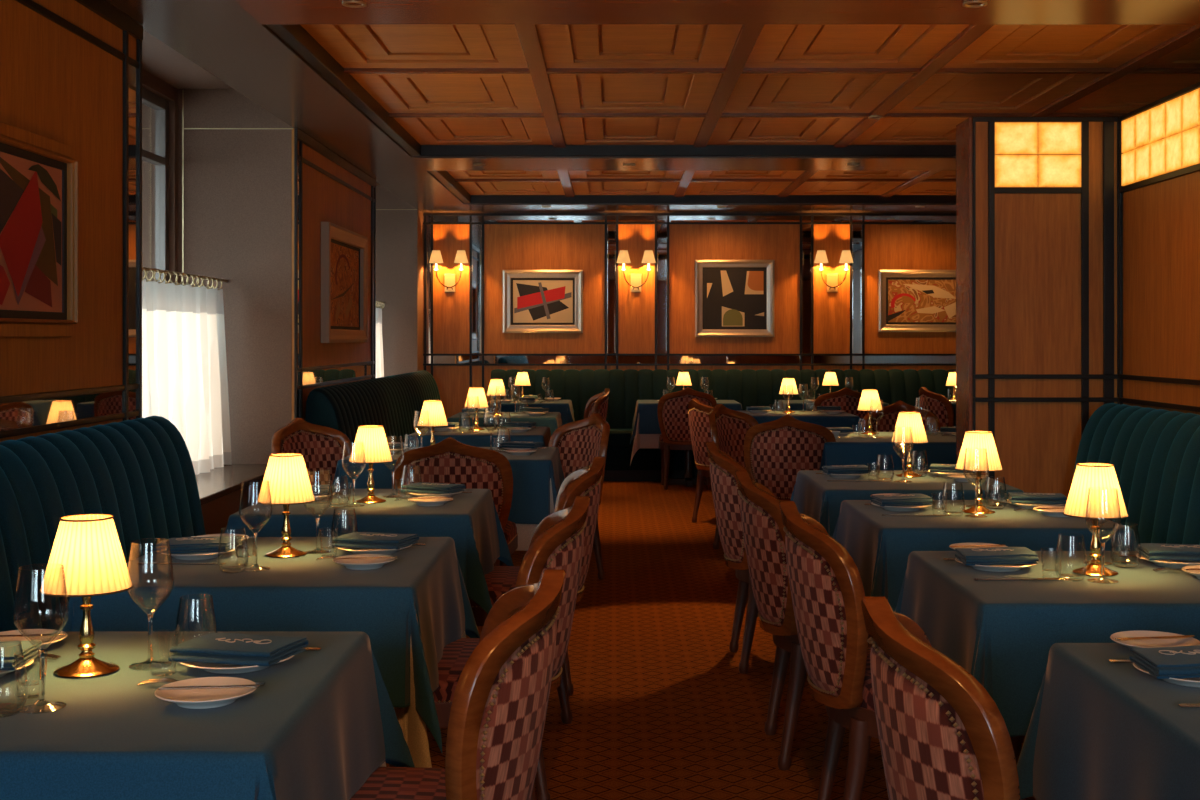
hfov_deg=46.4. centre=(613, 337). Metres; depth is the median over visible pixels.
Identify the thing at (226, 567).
water tumbler
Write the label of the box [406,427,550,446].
tablecloth
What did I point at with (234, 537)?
shot glass
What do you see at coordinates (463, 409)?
folded napkin
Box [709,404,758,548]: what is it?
dining chair
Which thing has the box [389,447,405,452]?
dinner plate
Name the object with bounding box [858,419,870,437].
water tumbler
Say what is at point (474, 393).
table lamp
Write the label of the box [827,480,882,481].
table knife
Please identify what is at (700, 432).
dining chair
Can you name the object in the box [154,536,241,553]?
folded napkin
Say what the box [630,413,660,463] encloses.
cloth
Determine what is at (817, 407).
folded napkin
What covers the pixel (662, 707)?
floor
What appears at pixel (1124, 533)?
shot glass
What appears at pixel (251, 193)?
wall
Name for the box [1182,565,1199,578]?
plate
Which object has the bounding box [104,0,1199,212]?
ceiling
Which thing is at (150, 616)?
wine glass
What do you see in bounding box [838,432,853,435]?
dinner plate
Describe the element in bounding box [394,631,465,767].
cloth
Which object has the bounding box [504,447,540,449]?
dinner plate
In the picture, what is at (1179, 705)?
table knife
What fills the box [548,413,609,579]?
dining chair
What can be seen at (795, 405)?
tablecloth
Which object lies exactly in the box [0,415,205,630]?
banquette
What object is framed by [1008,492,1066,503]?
folded napkin
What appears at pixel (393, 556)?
butter knife
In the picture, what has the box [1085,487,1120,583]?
wine glass
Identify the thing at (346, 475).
water tumbler
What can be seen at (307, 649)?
table knife
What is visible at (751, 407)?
folded napkin
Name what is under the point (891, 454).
water tumbler
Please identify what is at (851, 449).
tablecloth
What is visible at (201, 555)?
dinner plate
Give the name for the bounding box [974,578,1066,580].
table knife
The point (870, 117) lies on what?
recessed light
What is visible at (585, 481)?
dining chair
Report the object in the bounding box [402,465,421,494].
water tumbler
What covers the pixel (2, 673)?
dinner plate
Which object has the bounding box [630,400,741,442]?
tablecloth
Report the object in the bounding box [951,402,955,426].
tablecloth
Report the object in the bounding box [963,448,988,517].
wine glass
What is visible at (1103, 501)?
table lamp
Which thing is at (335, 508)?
water tumbler
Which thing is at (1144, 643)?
plate
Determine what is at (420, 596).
tablecloth
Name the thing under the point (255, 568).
wine glass
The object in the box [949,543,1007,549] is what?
plate
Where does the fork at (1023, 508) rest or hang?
on the tablecloth at (880, 547)
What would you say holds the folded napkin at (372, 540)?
on the dinner plate at (355, 551)
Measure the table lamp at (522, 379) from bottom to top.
0.258 m
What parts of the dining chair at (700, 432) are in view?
leg, nailhead trim, backrest, frame, seat rail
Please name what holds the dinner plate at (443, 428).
on the tablecloth at (481, 438)
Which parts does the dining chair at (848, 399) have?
frame, backrest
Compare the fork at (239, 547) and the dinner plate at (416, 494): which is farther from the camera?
the dinner plate at (416, 494)
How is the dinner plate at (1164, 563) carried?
on the tablecloth at (1002, 633)
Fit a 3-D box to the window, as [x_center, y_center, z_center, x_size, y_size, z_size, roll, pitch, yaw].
[-2.470,-0.290,6.465,0.060,2.020,2.430,0,0,0]
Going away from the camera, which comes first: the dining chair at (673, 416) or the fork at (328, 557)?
the fork at (328, 557)
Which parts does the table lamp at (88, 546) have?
lamp shade, shade trim, stem, shade trim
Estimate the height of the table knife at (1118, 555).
0.003 m
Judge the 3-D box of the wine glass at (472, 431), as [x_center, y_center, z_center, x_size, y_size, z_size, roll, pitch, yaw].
[-0.835,0.452,8.295,0.079,0.213,0.079,0,0,0]
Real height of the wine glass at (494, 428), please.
0.213 m
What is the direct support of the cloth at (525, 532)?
on the dining table
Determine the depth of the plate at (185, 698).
2.17 m
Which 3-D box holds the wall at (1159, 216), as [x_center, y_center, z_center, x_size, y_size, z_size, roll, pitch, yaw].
[2.304,0.147,3.431,0.112,2.265,5.662,0,0,0]
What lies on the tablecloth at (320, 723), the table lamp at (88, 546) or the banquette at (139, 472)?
the table lamp at (88, 546)
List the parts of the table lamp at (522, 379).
lamp shade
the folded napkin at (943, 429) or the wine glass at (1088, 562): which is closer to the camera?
the wine glass at (1088, 562)
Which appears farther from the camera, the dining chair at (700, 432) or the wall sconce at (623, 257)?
the wall sconce at (623, 257)
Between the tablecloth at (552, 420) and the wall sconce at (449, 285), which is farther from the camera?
the wall sconce at (449, 285)
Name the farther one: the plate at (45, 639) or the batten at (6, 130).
the batten at (6, 130)
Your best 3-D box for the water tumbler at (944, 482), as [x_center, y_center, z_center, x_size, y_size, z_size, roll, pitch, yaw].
[1.066,0.507,4.400,0.072,0.104,0.072,0,0,0]
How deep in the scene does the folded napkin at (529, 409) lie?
10.27 m
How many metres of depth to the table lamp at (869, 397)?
8.11 m
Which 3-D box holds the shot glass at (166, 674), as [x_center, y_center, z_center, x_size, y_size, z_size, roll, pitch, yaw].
[-0.750,0.525,2.330,0.049,0.068,0.049,0,0,0]
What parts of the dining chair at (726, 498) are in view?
nailhead trim, backrest, frame, leg, seat rail, leg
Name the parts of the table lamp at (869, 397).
lamp shade, stem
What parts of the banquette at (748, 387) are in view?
seat, backrest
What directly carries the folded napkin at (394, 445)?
on the dinner plate at (391, 450)
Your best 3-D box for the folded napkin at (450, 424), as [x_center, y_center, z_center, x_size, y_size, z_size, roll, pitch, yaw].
[-1.040,0.527,8.496,0.192,0.028,0.137,0,0,-2]
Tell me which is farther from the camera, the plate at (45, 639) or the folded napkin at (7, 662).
the plate at (45, 639)
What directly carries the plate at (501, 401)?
on the tablecloth at (565, 407)
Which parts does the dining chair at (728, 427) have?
leg, frame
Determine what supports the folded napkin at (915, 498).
on the dinner plate at (909, 507)
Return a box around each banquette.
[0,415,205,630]
[305,370,440,445]
[490,369,955,480]
[1072,403,1199,544]
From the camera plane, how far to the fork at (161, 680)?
2.25 m
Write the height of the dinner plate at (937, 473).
0.020 m
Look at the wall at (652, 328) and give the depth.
12.99 m
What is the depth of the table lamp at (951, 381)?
12.31 m
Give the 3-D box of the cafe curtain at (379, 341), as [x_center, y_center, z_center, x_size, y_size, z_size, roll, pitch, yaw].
[-2.061,0.185,11.459,0.118,1.019,1.994,0,0,0]
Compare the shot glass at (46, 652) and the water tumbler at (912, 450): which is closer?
the shot glass at (46, 652)
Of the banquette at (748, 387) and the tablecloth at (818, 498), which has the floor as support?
the banquette at (748, 387)
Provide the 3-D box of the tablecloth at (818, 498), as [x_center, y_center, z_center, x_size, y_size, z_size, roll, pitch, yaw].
[1.145,0.737,5.545,0.909,0.354,0.962,0,0,0]
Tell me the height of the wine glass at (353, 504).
0.213 m
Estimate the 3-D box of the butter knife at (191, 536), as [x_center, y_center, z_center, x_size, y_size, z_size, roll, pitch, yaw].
[-1.065,0.536,3.778,0.153,0.002,0.012,0,0,-6]
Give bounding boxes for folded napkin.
[0,640,42,670]
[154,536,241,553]
[168,633,308,665]
[311,484,335,494]
[332,532,418,548]
[388,442,405,448]
[401,482,465,493]
[426,422,458,427]
[462,408,487,411]
[500,441,543,448]
[502,422,536,426]
[519,397,534,400]
[520,407,549,411]
[524,395,537,397]
[746,406,770,410]
[816,406,840,409]
[822,465,870,473]
[826,427,853,432]
[871,493,933,505]
[930,464,974,472]
[940,427,955,431]
[955,547,1038,564]
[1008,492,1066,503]
[1129,645,1199,678]
[1137,543,1199,560]
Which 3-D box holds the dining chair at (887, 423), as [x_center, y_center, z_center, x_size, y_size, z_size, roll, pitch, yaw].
[1.841,0.846,8.929,0.508,0.871,0.599,0,0,8]
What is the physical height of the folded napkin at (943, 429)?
0.028 m
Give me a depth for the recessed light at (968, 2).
4.85 m
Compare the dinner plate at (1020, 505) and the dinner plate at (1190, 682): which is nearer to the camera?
the dinner plate at (1190, 682)
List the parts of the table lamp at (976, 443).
stem, shade trim, shade trim, lamp shade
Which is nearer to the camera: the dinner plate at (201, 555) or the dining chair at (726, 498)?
the dinner plate at (201, 555)
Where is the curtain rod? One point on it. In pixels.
(146, 268)
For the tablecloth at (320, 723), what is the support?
on the cloth
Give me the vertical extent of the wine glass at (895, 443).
0.213 m
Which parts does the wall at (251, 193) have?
wood panel, wall trim, window sill, wood panel, wall trim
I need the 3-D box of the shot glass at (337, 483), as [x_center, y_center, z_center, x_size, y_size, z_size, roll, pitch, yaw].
[-0.910,0.525,4.725,0.049,0.068,0.049,0,0,0]
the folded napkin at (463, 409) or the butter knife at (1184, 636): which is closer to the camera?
the butter knife at (1184, 636)
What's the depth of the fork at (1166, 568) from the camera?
3.34 m
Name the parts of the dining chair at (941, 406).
backrest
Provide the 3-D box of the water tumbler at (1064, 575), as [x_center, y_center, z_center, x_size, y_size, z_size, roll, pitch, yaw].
[1.056,0.507,3.235,0.072,0.104,0.072,0,0,0]
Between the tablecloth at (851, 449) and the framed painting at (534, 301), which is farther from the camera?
the framed painting at (534, 301)
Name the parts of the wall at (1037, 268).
corner post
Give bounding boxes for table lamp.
[39,514,133,677]
[256,453,315,557]
[349,425,392,502]
[417,400,447,444]
[464,387,487,430]
[486,379,506,414]
[514,372,530,396]
[676,372,691,388]
[779,378,797,412]
[822,372,838,392]
[857,389,882,434]
[891,412,927,476]
[945,372,955,401]
[955,431,1002,513]
[1062,463,1128,575]
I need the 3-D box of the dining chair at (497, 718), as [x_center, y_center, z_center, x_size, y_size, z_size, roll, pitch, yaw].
[-0.383,0.846,2.481,0.599,0.871,0.508,0,0,0]
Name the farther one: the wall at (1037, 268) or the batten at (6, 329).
the wall at (1037, 268)
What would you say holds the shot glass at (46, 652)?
on the tablecloth at (320, 723)
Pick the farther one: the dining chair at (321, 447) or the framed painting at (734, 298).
the framed painting at (734, 298)
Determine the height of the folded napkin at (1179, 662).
0.028 m
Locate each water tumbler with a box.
[0,640,27,717]
[175,594,216,645]
[217,527,248,572]
[327,475,348,507]
[331,508,357,548]
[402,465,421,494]
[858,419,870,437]
[875,454,893,481]
[910,450,927,476]
[941,482,964,516]
[984,476,1006,508]
[1055,533,1086,580]
[1110,523,1140,567]
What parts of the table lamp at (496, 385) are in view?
stem, lamp shade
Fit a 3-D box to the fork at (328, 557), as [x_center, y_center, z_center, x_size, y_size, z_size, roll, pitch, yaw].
[-0.645,0.553,3.515,0.201,0.008,0.024,0,0,-2]
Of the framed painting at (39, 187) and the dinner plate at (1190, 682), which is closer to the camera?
the dinner plate at (1190, 682)
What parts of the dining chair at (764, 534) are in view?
nailhead trim, backrest, frame, leg, leg, seat rail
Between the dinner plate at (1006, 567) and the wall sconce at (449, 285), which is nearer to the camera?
the dinner plate at (1006, 567)
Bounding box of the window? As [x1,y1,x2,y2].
[142,87,168,282]
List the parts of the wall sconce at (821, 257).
lamp shade, wall plate, arm, lamp shade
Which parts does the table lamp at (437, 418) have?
stem, lamp shade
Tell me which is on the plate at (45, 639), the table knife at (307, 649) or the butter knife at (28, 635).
the butter knife at (28, 635)
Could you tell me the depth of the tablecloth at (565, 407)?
12.01 m
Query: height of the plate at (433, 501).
0.020 m
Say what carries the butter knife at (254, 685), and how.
on the plate at (185, 698)
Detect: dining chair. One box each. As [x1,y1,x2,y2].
[271,418,352,484]
[350,569,565,799]
[389,496,589,799]
[394,437,517,565]
[469,457,604,723]
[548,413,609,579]
[584,388,609,419]
[657,387,716,489]
[687,398,713,522]
[706,442,758,673]
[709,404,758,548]
[735,470,872,770]
[744,415,835,500]
[779,501,1024,799]
[813,387,867,424]
[861,597,1019,799]
[862,400,940,431]
[918,387,953,426]
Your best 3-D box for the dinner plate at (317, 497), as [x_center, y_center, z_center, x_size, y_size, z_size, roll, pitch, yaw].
[-1.065,0.549,4.855,0.196,0.020,0.196,0,0,0]
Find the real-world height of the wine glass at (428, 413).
0.213 m
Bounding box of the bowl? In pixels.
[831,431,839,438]
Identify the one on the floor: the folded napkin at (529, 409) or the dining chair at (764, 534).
the dining chair at (764, 534)
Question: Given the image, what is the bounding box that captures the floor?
[386,481,1034,799]
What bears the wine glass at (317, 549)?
on the tablecloth at (420, 596)
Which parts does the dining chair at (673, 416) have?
leg, leg, seat rail, backrest, nailhead trim, frame, leg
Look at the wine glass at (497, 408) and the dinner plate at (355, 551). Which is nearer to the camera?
the dinner plate at (355, 551)
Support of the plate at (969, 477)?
on the tablecloth at (818, 498)
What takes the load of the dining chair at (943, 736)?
on the floor
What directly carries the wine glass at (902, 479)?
on the tablecloth at (818, 498)
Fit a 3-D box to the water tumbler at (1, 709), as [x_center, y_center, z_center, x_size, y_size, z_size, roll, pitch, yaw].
[-0.910,0.507,2.080,0.072,0.104,0.072,0,0,0]
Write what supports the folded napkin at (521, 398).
on the dinner plate at (517, 400)
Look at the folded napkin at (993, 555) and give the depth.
3.34 m
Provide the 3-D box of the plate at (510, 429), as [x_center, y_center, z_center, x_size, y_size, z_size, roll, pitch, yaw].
[-0.565,0.549,8.333,0.152,0.020,0.152,0,0,0]
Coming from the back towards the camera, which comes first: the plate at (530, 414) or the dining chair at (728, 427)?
the plate at (530, 414)
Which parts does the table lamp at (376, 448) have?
lamp shade, stem, shade trim, shade trim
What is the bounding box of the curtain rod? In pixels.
[142,267,227,281]
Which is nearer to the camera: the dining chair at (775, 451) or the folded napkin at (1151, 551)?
the folded napkin at (1151, 551)
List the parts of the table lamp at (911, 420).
stem, lamp shade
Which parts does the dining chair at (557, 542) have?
seat rail, seat, leg, leg, frame, backrest, nailhead trim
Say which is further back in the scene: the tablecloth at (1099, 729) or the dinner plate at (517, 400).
the dinner plate at (517, 400)
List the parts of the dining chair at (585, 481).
seat rail, seat, leg, leg, frame, nailhead trim, backrest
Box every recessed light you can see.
[342,1,365,7]
[868,116,882,118]
[962,1,986,7]
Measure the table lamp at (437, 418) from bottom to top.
0.258 m
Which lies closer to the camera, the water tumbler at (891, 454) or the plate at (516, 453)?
the water tumbler at (891, 454)
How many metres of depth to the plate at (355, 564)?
3.44 m
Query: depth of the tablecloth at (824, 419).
10.04 m
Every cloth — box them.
[337,478,553,550]
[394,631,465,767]
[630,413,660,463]
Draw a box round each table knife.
[138,562,225,564]
[305,502,330,503]
[305,648,320,650]
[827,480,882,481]
[882,514,950,515]
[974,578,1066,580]
[1118,555,1136,556]
[1178,704,1199,707]
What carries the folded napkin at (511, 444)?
on the dinner plate at (539, 447)
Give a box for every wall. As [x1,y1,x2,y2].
[0,0,422,534]
[423,213,955,419]
[956,117,1118,500]
[1119,82,1199,414]
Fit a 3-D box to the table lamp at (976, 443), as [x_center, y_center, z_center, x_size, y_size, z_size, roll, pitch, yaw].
[1.170,0.430,4.490,0.149,0.258,0.149,0,0,-4]
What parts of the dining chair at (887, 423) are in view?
nailhead trim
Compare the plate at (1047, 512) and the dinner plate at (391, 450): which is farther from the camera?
the dinner plate at (391, 450)
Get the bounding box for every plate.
[0,629,67,648]
[0,658,33,676]
[154,677,255,708]
[161,547,236,559]
[179,655,293,673]
[200,534,248,540]
[314,492,335,499]
[332,554,395,569]
[337,544,411,554]
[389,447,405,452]
[407,491,462,496]
[408,496,452,505]
[434,426,458,430]
[464,411,488,414]
[497,400,512,402]
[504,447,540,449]
[505,450,535,455]
[507,428,531,431]
[517,400,538,402]
[526,413,544,415]
[747,410,769,412]
[821,471,868,477]
[825,411,843,413]
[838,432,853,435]
[871,502,931,510]
[928,470,975,475]
[947,474,986,481]
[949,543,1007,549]
[955,558,1037,571]
[1005,499,1064,508]
[1033,506,1069,516]
[1110,631,1199,649]
[1133,663,1199,687]
[1136,553,1199,567]
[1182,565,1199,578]
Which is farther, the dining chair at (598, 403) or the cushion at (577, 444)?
the dining chair at (598, 403)
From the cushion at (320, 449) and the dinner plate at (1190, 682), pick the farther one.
the cushion at (320, 449)
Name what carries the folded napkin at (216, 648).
on the dinner plate at (209, 667)
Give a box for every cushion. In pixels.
[281,430,344,484]
[557,424,601,477]
[716,414,750,468]
[871,410,932,431]
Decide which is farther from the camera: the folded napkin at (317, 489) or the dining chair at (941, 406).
the dining chair at (941, 406)
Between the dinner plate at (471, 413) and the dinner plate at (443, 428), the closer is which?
the dinner plate at (443, 428)
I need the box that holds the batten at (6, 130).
[0,121,71,157]
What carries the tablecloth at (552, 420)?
on the dining table
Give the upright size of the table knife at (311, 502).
0.003 m
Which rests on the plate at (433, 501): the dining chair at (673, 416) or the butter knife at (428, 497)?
the butter knife at (428, 497)
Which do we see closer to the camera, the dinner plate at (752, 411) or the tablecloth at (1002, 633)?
the tablecloth at (1002, 633)
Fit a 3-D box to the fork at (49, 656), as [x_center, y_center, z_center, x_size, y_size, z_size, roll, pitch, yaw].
[-1.065,0.553,2.430,0.201,0.008,0.024,0,0,0]
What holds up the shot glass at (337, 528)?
on the tablecloth at (420, 596)
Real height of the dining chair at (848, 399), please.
0.871 m
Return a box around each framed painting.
[0,135,77,323]
[321,222,367,342]
[503,270,582,332]
[695,260,773,336]
[878,270,955,331]
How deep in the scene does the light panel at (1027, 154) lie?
6.24 m
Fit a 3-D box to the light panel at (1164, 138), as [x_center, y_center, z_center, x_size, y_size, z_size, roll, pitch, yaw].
[2.255,-0.818,4.301,0.010,0.291,3.818,0,0,0]
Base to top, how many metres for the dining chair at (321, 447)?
0.871 m
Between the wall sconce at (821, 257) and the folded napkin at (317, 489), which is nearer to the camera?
the folded napkin at (317, 489)
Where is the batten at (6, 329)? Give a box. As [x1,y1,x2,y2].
[0,323,71,336]
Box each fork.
[36,653,60,659]
[137,678,264,685]
[237,546,249,549]
[316,556,396,559]
[1014,508,1033,510]
[1108,659,1132,662]
[1152,567,1182,571]
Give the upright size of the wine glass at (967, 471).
0.213 m
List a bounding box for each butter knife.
[0,634,64,636]
[157,684,259,689]
[190,536,247,537]
[333,556,396,558]
[407,497,452,498]
[949,545,1005,546]
[1115,635,1194,640]
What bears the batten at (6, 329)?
attached to the wall at (251, 193)
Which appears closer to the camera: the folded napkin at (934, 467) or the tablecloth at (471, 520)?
the tablecloth at (471, 520)
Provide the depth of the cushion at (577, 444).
7.66 m
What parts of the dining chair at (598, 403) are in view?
backrest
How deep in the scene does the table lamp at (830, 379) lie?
12.37 m
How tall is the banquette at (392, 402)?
0.998 m
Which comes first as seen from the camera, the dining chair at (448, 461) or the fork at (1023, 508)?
the fork at (1023, 508)
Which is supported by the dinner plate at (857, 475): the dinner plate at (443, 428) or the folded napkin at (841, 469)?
the folded napkin at (841, 469)
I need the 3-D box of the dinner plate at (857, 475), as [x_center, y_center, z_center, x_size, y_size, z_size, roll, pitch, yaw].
[0.928,0.549,5.625,0.196,0.020,0.196,0,0,0]
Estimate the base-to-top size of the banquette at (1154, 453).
0.998 m
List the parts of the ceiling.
coffer panel, coffer panel, coffer panel, coffer panel, coffer panel, molding, coffer panel, coffer panel, coffer panel, coffer panel, coffer panel, molding, coffer panel, coffer panel, coffer panel, coffer panel, coffer panel, coffer panel, coffer panel, coffer panel, coffer panel, coffer panel, coffer panel, coffer panel, coffer panel, coffer panel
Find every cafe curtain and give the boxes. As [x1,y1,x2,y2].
[142,267,231,474]
[376,301,384,377]
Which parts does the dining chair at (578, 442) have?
frame, nailhead trim, leg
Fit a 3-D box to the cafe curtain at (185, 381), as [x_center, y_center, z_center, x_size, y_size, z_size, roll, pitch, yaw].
[-2.141,0.185,6.459,0.116,1.019,2.368,0,0,0]
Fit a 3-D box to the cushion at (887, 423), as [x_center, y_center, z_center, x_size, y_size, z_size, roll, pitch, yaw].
[1.870,0.670,9.131,0.408,0.400,0.118,0,0,8]
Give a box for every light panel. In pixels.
[995,122,1080,186]
[1121,88,1199,185]
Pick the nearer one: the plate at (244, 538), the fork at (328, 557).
the fork at (328, 557)
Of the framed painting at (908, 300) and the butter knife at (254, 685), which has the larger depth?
the framed painting at (908, 300)
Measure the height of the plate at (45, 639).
0.020 m
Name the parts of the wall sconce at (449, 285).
lamp shade, wall plate, arm, lamp shade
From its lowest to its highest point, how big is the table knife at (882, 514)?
0.003 m
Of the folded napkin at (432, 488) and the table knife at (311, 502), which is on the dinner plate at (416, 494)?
the folded napkin at (432, 488)
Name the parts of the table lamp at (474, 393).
stem, lamp shade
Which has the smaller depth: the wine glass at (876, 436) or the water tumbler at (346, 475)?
the water tumbler at (346, 475)
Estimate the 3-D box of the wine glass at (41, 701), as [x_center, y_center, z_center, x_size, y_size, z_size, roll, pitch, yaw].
[-0.865,0.452,2.115,0.079,0.213,0.079,0,0,0]
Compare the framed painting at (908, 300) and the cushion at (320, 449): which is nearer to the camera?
the cushion at (320, 449)
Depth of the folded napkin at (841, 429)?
7.98 m
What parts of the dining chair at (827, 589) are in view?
nailhead trim, backrest, frame, leg, leg, seat, seat rail, leg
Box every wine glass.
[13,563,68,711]
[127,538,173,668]
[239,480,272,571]
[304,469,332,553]
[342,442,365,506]
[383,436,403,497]
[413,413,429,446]
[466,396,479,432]
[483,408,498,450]
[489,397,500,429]
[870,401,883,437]
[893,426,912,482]
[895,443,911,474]
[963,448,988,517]
[966,471,985,507]
[1083,519,1112,565]
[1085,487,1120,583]
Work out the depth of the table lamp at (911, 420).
5.62 m
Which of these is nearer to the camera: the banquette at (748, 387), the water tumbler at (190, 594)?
the water tumbler at (190, 594)
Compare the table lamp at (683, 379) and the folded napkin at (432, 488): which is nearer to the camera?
the folded napkin at (432, 488)
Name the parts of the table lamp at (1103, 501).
stem, shade trim, shade trim, lamp shade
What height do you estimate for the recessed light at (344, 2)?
0.005 m
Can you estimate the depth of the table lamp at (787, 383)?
10.46 m
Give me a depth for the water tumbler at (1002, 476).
4.59 m
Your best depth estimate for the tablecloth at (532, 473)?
6.43 m
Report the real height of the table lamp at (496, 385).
0.258 m
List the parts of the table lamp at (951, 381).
lamp shade, stem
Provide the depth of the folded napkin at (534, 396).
12.48 m
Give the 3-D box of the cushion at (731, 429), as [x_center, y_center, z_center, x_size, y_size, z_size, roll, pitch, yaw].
[0.712,0.670,8.655,0.118,0.400,0.408,0,0,41]
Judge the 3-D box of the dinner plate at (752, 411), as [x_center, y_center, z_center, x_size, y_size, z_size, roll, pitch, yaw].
[1.088,0.549,10.505,0.196,0.020,0.196,0,0,0]
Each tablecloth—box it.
[0,631,414,799]
[60,537,479,752]
[224,489,513,613]
[332,447,564,523]
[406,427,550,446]
[447,412,562,435]
[487,400,573,424]
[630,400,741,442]
[739,411,861,431]
[776,400,888,410]
[790,470,1023,536]
[820,432,955,469]
[832,500,1137,611]
[895,551,1199,736]
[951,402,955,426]
[1017,643,1199,799]
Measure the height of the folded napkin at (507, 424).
0.028 m
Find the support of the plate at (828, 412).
on the tablecloth at (824, 419)
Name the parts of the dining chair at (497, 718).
seat, frame, backrest, nailhead trim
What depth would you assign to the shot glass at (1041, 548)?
3.25 m
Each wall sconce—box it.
[429,250,467,291]
[617,250,655,291]
[814,250,852,291]
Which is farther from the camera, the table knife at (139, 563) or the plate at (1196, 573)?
the table knife at (139, 563)
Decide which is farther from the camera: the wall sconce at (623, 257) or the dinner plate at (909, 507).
the wall sconce at (623, 257)
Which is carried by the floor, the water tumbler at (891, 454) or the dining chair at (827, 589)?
the dining chair at (827, 589)
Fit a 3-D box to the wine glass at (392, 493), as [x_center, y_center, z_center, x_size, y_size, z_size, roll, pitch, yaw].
[-0.778,0.452,4.925,0.079,0.213,0.079,0,0,0]
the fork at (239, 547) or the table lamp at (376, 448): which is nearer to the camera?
the fork at (239, 547)
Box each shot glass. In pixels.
[14,649,47,698]
[148,630,178,675]
[234,537,253,565]
[319,528,337,556]
[337,483,351,503]
[1041,548,1062,577]
[1110,533,1130,561]
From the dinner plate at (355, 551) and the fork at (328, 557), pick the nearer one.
the fork at (328, 557)
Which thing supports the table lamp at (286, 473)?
on the tablecloth at (420, 596)
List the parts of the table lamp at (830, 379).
lamp shade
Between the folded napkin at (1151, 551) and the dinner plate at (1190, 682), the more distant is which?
the folded napkin at (1151, 551)
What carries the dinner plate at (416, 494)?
on the tablecloth at (471, 520)
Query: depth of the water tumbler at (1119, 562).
3.42 m
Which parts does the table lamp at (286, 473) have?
shade trim, shade trim, stem, lamp shade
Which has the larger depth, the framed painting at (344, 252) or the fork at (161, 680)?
the framed painting at (344, 252)
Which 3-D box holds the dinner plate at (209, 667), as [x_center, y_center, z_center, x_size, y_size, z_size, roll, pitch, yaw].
[-0.642,0.549,2.385,0.196,0.020,0.196,0,0,0]
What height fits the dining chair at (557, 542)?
0.871 m
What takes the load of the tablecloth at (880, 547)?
on the dining table
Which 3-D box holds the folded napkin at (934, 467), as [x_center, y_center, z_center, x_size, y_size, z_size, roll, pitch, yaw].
[1.375,0.527,5.679,0.192,0.028,0.137,0,0,9]
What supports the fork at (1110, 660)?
on the tablecloth at (1099, 729)
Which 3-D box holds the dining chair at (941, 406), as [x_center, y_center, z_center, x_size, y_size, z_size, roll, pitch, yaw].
[2.864,0.846,11.820,0.599,0.871,0.508,0,0,-15]

